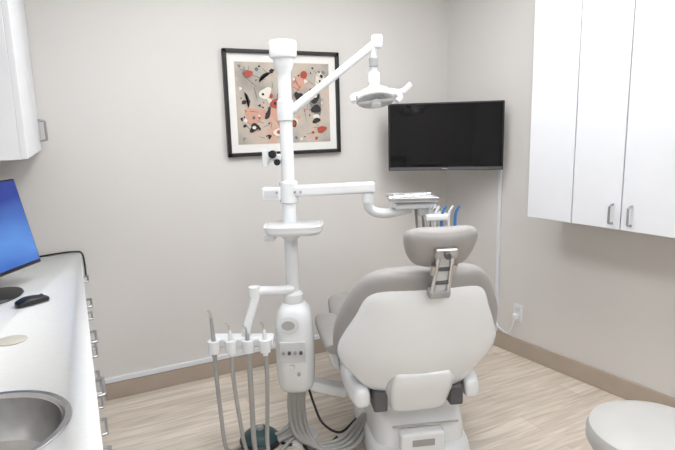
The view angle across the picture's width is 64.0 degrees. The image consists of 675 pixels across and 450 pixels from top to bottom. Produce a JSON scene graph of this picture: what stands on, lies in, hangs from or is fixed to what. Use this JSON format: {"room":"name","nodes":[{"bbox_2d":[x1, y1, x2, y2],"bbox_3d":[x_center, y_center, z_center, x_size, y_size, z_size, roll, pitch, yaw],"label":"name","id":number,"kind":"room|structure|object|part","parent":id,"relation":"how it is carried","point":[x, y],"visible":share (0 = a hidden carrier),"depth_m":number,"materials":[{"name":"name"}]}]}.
{"room":"dental clinic","nodes":[
{"label":"dental clinic","id":0,"kind":"room"},
{"bbox_2d":[0,0,447,401],"bbox_3d":[-0.577,-0.377,3.278,3.190,2.600,0.100,-6,11,-26],"label":"wall","id":1,"kind":"structure","parent":0,"point":[134,173],"depth_m":3.11,"materials":[{"name":"paint"}]},
{"bbox_2d":[104,334,319,383],"bbox_3d":[-0.252,0.764,3.567,2.380,0.030,0.016,-6,11,-26],"label":"trim","id":2,"kind":"structure","parent":1,"relation":"attached to","point":[256,349],"depth_m":3.21,"materials":[{"name":"white laminate"}]},
{"bbox_2d":[105,339,325,400],"bbox_3d":[-0.251,0.830,3.581,2.380,0.100,0.012,-6,11,-26],"label":"baseboard","id":3,"kind":"structure","parent":1,"relation":"attached to","point":[124,388],"depth_m":3.25,"materials":[{"name":"beige wood"}]},
{"bbox_2d":[221,48,340,156],"bbox_3d":[-0.320,-0.737,3.272,0.735,0.615,0.030,-6,11,-26],"label":"framed artwork","id":4,"kind":"object","parent":1,"relation":"attached to","point":[250,85],"visible":0.77,"depth_m":3.24,"materials":[{"name":"paper"}]},
{"bbox_3d":[-0.327,-1.029,3.219,0.735,0.022,0.030,-6,11,-26],"label":"frame rail","id":5,"kind":"part","parent":4,"relation":"part of","materials":[{"name":"black wood"}]},
{"bbox_2d":[234,61,329,144],"bbox_3d":[-0.321,-0.737,3.275,0.600,0.475,0.002,-6,11,-26],"label":"print","id":6,"kind":"object","parent":4,"relation":"attached to","point":[256,122],"depth_m":3.25},
{"bbox_3d":[-0.312,-0.445,3.325,0.735,0.022,0.030,-6,11,-26],"label":"frame rail","id":7,"kind":"part","parent":4,"relation":"part of","materials":[{"name":"black wood"}]},
{"bbox_2d":[388,100,504,170],"bbox_3d":[0.700,-0.578,3.517,0.715,0.425,0.261,1,11,11],"label":"television","id":8,"kind":"object","parent":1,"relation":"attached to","point":[464,135],"visible":0.98,"depth_m":3.39,"materials":[{"name":"black glass"}]},
{"bbox_2d":[98,345,625,449],"bbox_3d":[0.735,1.274,1.555,4.600,0.100,5.000,-6,11,-26],"label":"floor","id":9,"kind":"structure","parent":0,"point":[520,403],"depth_m":2.90,"materials":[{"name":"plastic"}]},
{"bbox_2d":[0,253,111,449],"bbox_3d":[-1.022,0.800,1.697,0.581,0.873,2.650,-6,11,-26],"label":"base cabinet","id":10,"kind":"object","parent":9,"relation":"on","point":[49,396],"visible":1,"depth_m":1.51,"materials":[{"name":"white laminate"}]},
{"bbox_2d":[0,335,27,345],"bbox_3d":[-1.015,0.359,1.681,0.088,0.004,0.088,-6,11,-26],"label":"coaster","id":11,"kind":"object","parent":10,"relation":"on","point":[13,339],"visible":1,"depth_m":1.68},
{"bbox_2d":[0,179,40,303],"bbox_3d":[-1.360,0.069,2.082,0.196,0.445,0.545,0,10,6],"label":"computer monitor","id":12,"kind":"object","parent":10,"relation":"on","point":[18,249],"visible":1,"depth_m":2.24,"materials":[{"name":"blue glass"}]},
{"bbox_2d":[14,293,49,307],"bbox_3d":[-1.153,0.282,2.040,0.062,0.032,0.116,6,13,35],"label":"computer mouse","id":13,"kind":"object","parent":10,"relation":"on","point":[29,300],"visible":1,"depth_m":2.02,"materials":[{"name":"black plastic"}]},
{"bbox_2d":[0,390,71,449],"bbox_3d":[-0.781,0.516,1.178,0.380,0.142,0.380,-6,11,-26],"label":"sink","id":14,"kind":"object","parent":10,"relation":"in","point":[29,419],"depth_m":1.32,"materials":[{"name":"silver metal"}]},
{"bbox_2d":[40,251,86,274],"bbox_3d":[-1.492,0.217,2.828,0.321,0.141,0.048,-5,11,-18],"label":"cable","id":15,"kind":"object","parent":10,"relation":"on","point":[82,254],"visible":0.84,"depth_m":2.86,"materials":[{"name":"plastic"}]},
{"bbox_3d":[-1.280,0.274,2.731,0.045,0.011,0.130,-6,11,-26],"label":"drawer pull","id":16,"kind":"part","parent":10,"relation":"part of","materials":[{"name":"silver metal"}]},
{"bbox_3d":[-1.085,0.340,2.341,0.045,0.011,0.130,-6,11,-26],"label":"drawer pull","id":17,"kind":"part","parent":10,"relation":"part of","materials":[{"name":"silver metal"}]},
{"bbox_3d":[-1.275,0.466,2.765,0.045,0.011,0.130,-6,11,-26],"label":"drawer pull","id":18,"kind":"part","parent":10,"relation":"part of","materials":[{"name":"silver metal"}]},
{"bbox_3d":[-0.891,0.406,1.952,0.045,0.011,0.130,-6,11,-26],"label":"drawer pull","id":19,"kind":"part","parent":10,"relation":"part of","materials":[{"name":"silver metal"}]},
{"bbox_3d":[-1.079,0.561,2.382,0.045,0.011,0.130,-6,11,-26],"label":"drawer pull","id":20,"kind":"part","parent":10,"relation":"part of","materials":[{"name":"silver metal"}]},
{"bbox_3d":[-0.696,0.471,1.563,0.045,0.011,0.130,-6,11,-26],"label":"drawer pull","id":21,"kind":"part","parent":10,"relation":"part of","materials":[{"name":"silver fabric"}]},
{"bbox_3d":[-1.073,0.797,2.425,0.045,0.011,0.130,-6,11,-26],"label":"drawer pull","id":22,"kind":"part","parent":10,"relation":"part of","materials":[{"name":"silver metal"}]},
{"bbox_3d":[-0.881,0.755,2.016,0.045,0.011,0.130,-6,11,-26],"label":"drawer pull","id":23,"kind":"part","parent":10,"relation":"part of","materials":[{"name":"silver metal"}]},
{"bbox_3d":[-0.690,0.693,1.603,0.045,0.011,0.130,-6,11,-26],"label":"drawer pull","id":24,"kind":"part","parent":10,"relation":"part of","materials":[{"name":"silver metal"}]},
{"bbox_2d":[240,424,337,449],"bbox_3d":[-0.237,1.012,2.609,0.476,0.088,0.200,-1,10,4],"label":"foot pedal","id":25,"kind":"object","parent":9,"relation":"on","point":[260,428],"visible":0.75,"depth_m":2.57,"materials":[{"name":"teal plastic"}]},
{"bbox_2d":[207,34,460,449],"bbox_3d":[-0.025,0.126,2.455,1.131,1.877,0.297,-2,10,-4],"label":"dental delivery unit","id":26,"kind":"object","parent":9,"relation":"on","point":[294,334],"visible":0.97,"depth_m":2.40,"materials":[{"name":"white plastic"}]},
{"bbox_3d":[-0.387,0.399,2.417,0.104,0.220,0.046,-6,11,-22],"label":"assistant arm","id":27,"kind":"part","parent":26,"relation":"part of","materials":[{"name":"white plastic"}]},
{"bbox_3d":[-0.316,-0.292,2.369,0.026,0.075,0.020,-2,10,0],"label":"bracket plate","id":28,"kind":"part","parent":26,"relation":"part of","materials":[{"name":"white plastic"}]},
{"bbox_2d":[264,233,275,240],"bbox_3d":[-0.297,0.052,2.386,0.050,0.030,0.070,-2,10,0],"label":"tray","id":29,"kind":"object","parent":26,"relation":"on","point":[266,237],"depth_m":2.35,"materials":[{"name":"white plastic"}]},
{"bbox_3d":[-0.281,-0.307,2.343,0.034,0.034,0.035,-2,10,0],"label":"bracket knob","id":30,"kind":"part","parent":26,"relation":"part of","materials":[{"name":"black plastic"}]},
{"bbox_3d":[-0.297,0.297,2.439,0.197,0.056,0.049,-5,11,-17],"label":"assistant arm","id":31,"kind":"part","parent":26,"relation":"part of","materials":[{"name":"white plastic"}]},
{"bbox_3d":[-0.263,-0.274,2.355,0.028,0.028,0.025,-2,10,0],"label":"bracket knob","id":32,"kind":"part","parent":26,"relation":"part of","materials":[{"name":"black plastic"}]},
{"bbox_3d":[-0.206,0.647,2.454,0.026,0.026,0.018,-2,10,0],"label":"knob","id":33,"kind":"part","parent":26,"relation":"part of","materials":[{"name":"white plastic"}]},
{"bbox_3d":[-0.203,0.577,2.449,0.120,0.100,0.012,-2,10,0],"label":"control panel","id":34,"kind":"part","parent":26,"relation":"part of","materials":[{"name":"white plastic"}]},
{"bbox_2d":[264,220,322,238],"bbox_3d":[-0.193,0.030,2.402,0.283,0.072,0.257,-6,11,-26],"label":"tray","id":35,"kind":"object","parent":26,"relation":"on","point":[286,229],"depth_m":2.32,"materials":[{"name":"white plastic"}]},
{"bbox_3d":[-0.190,0.907,2.643,0.180,0.280,0.180,-2,10,0],"label":"floor plate","id":36,"kind":"part","parent":26,"relation":"part of","materials":[{"name":"grey plastic"}]},
{"bbox_3d":[-0.040,-0.159,2.409,0.415,0.050,0.060,-3,10,0],"label":"arm","id":37,"kind":"part","parent":26,"relation":"part of","materials":[{"name":"white plastic"}]},
{"bbox_2d":[292,34,412,113],"bbox_3d":[0.048,-0.639,2.284,0.452,0.318,0.325,-6,11,-26],"label":"lamp","id":38,"kind":"object","parent":26,"relation":"attached to","point":[375,95],"depth_m":2.28,"materials":[{"name":"white plastic"}]},
{"bbox_2d":[385,192,439,201],"bbox_3d":[0.338,-0.131,2.467,0.280,0.023,0.266,-6,11,-26],"label":"tray","id":39,"kind":"object","parent":26,"relation":"on","point":[417,196],"depth_m":2.41,"materials":[{"name":"metal"}]},
{"bbox_3d":[0.385,-0.060,2.429,0.050,0.030,0.050,-2,10,0],"label":"rack post","id":40,"kind":"part","parent":26,"relation":"part of","materials":[{"name":"grey plastic"}]},
{"bbox_2d":[315,225,497,449],"bbox_3d":[0.279,0.459,2.644,0.766,1.138,1.377,-3,10,-8],"label":"dental chair","id":41,"kind":"object","parent":9,"relation":"on","point":[406,344],"visible":1,"depth_m":2.14,"materials":[{"name":"white plastic"}]},
{"bbox_3d":[-0.017,0.598,2.572,0.082,0.145,0.260,-3,10,-8],"label":"armrest panel","id":42,"kind":"part","parent":41,"relation":"part of","materials":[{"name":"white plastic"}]},
{"bbox_2d":[328,292,349,315],"bbox_3d":[0.258,0.533,2.817,0.561,0.152,1.060,-3,10,-8],"label":"seat cushion","id":43,"kind":"object","parent":41,"relation":"on","point":[335,302],"depth_m":3.05,"materials":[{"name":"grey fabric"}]},
{"bbox_3d":[0.347,0.974,2.703,0.482,0.100,0.743,-3,10,-8],"label":"plate","id":44,"kind":"part","parent":41,"relation":"part of","materials":[{"name":"white plastic"}]},
{"bbox_2d":[333,263,497,354],"bbox_3d":[0.337,0.422,2.206,0.704,0.574,0.272,-3,10,-8],"label":"cushion","id":45,"kind":"object","parent":41,"relation":"on","point":[389,311],"depth_m":2.09,"materials":[{"name":"grey fabric"}]},
{"bbox_3d":[0.354,0.191,1.968,0.016,0.182,0.086,-4,11,-13],"label":"headrest rod","id":46,"kind":"part","parent":41,"relation":"part of","materials":[{"name":"silver metal"}]},
{"bbox_2d":[403,225,477,266],"bbox_3d":[0.378,0.079,1.970,0.276,0.155,0.118,-3,10,-8],"label":"cushion","id":47,"kind":"object","parent":41,"relation":"on","point":[423,246],"depth_m":1.93,"materials":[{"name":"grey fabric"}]},
{"bbox_3d":[0.388,0.108,1.903,0.024,0.028,0.022,-3,10,-8],"label":"headrest block knob","id":48,"kind":"part","parent":41,"relation":"part of","materials":[{"name":"grey plastic"}]},
{"bbox_3d":[0.412,0.188,1.975,0.016,0.182,0.086,-2,10,-3],"label":"headrest rod","id":49,"kind":"part","parent":41,"relation":"part of","materials":[{"name":"silver metal"}]},
{"bbox_2d":[585,400,674,449],"bbox_3d":[0.999,0.898,1.766,0.528,0.550,0.517,-9,13,-35],"label":"stool","id":50,"kind":"object","parent":9,"relation":"on","point":[621,424],"visible":1,"depth_m":1.71,"materials":[{"name":"grey plastic"}]},
{"bbox_2d":[446,0,674,397],"bbox_3d":[2.104,-0.206,1.946,0.101,2.600,4.850,-8,12,-32],"label":"wall","id":51,"kind":"structure","parent":0,"point":[601,298],"depth_m":3.27,"materials":[{"name":"paint"}]},
{"bbox_2d":[495,170,501,330],"bbox_3d":[1.063,0.157,3.571,0.016,1.140,0.022,-8,12,-32],"label":"cable conduit","id":52,"kind":"object","parent":51,"relation":"attached to","point":[499,171],"visible":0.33,"depth_m":3.55,"materials":[{"name":"white plastic"}]},
{"bbox_2d":[496,303,522,332],"bbox_3d":[1.118,0.610,3.559,0.044,0.216,0.212,-8,12,-32],"label":"power outlet","id":53,"kind":"object","parent":51,"relation":"attached to","point":[517,315],"visible":0.91,"depth_m":3.49,"materials":[{"name":"white plastic"}]},
{"bbox_3d":[1.107,0.647,3.580,0.016,0.136,0.179,-6,11,-24],"label":"plug cord","id":54,"kind":"part","parent":53,"relation":"part of","materials":[{"name":"white plastic"}]},
{"bbox_3d":[1.171,0.568,3.502,0.006,0.115,0.070,-8,12,-32],"label":"plate","id":55,"kind":"part","parent":53,"relation":"part of","materials":[{"name":"white plastic"}]},
{"bbox_2d":[493,331,674,407],"bbox_3d":[2.062,1.019,2.180,0.017,0.110,4.600,-8,12,-32],"label":"baseboard","id":56,"kind":"structure","parent":51,"relation":"attached to","point":[623,388],"depth_m":3.14,"materials":[{"name":"beige wood"}]},
{"bbox_2d":[528,0,674,237],"bbox_3d":[1.575,-0.698,2.255,0.347,1.515,1.600,-8,12,-32],"label":"upper cabinet","id":57,"kind":"object","parent":51,"relation":"attached to","point":[602,139],"visible":1,"depth_m":2.54,"materials":[{"name":"white laminate"}]},
{"bbox_3d":[1.108,-0.774,2.740,0.020,1.511,0.265,-8,12,-32],"label":"door","id":58,"kind":"part","parent":57,"relation":"part of","materials":[{"name":"white laminate"}]},
{"bbox_3d":[1.250,-0.738,2.522,0.020,1.511,0.250,-8,12,-32],"label":"door","id":59,"kind":"part","parent":57,"relation":"part of","materials":[{"name":"white laminate"}]},
{"bbox_3d":[1.292,-0.051,2.557,0.036,0.101,0.010,-8,12,-32],"label":"handle","id":60,"kind":"part","parent":57,"relation":"part of","materials":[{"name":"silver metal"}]},
{"bbox_3d":[1.340,-0.039,2.482,0.036,0.101,0.010,-8,12,-32],"label":"handle","id":61,"kind":"part","parent":57,"relation":"part of","materials":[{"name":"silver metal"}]},
{"bbox_3d":[1.393,-0.702,2.302,0.020,1.511,0.270,-8,12,-32],"label":"door","id":62,"kind":"part","parent":57,"relation":"part of","materials":[{"name":"white laminate"}]},
{"bbox_3d":[-0.922,0.131,0.533,0.100,2.600,4.700,-6,11,-26],"label":"wall","id":63,"kind":"structure","parent":0,"visible":0},
{"bbox_2d":[0,0,47,160],"bbox_3d":[-1.454,-0.809,2.085,0.468,1.080,1.096,-6,11,-26],"label":"upper cabinet","id":64,"kind":"object","parent":63,"relation":"attached to","point":[20,139],"visible":1,"depth_m":1.76,"materials":[{"name":"white laminate"}]},
{"bbox_3d":[-1.408,-0.869,2.409,0.020,1.076,0.543,-6,11,-26],"label":"door","id":65,"kind":"part","parent":64,"relation":"part of","materials":[{"name":"white laminate"}]},
{"bbox_3d":[-1.472,-0.473,2.700,0.038,0.112,0.011,-6,11,-26],"label":"handle","id":66,"kind":"part","parent":64,"relation":"part of","materials":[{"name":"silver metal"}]}
]}

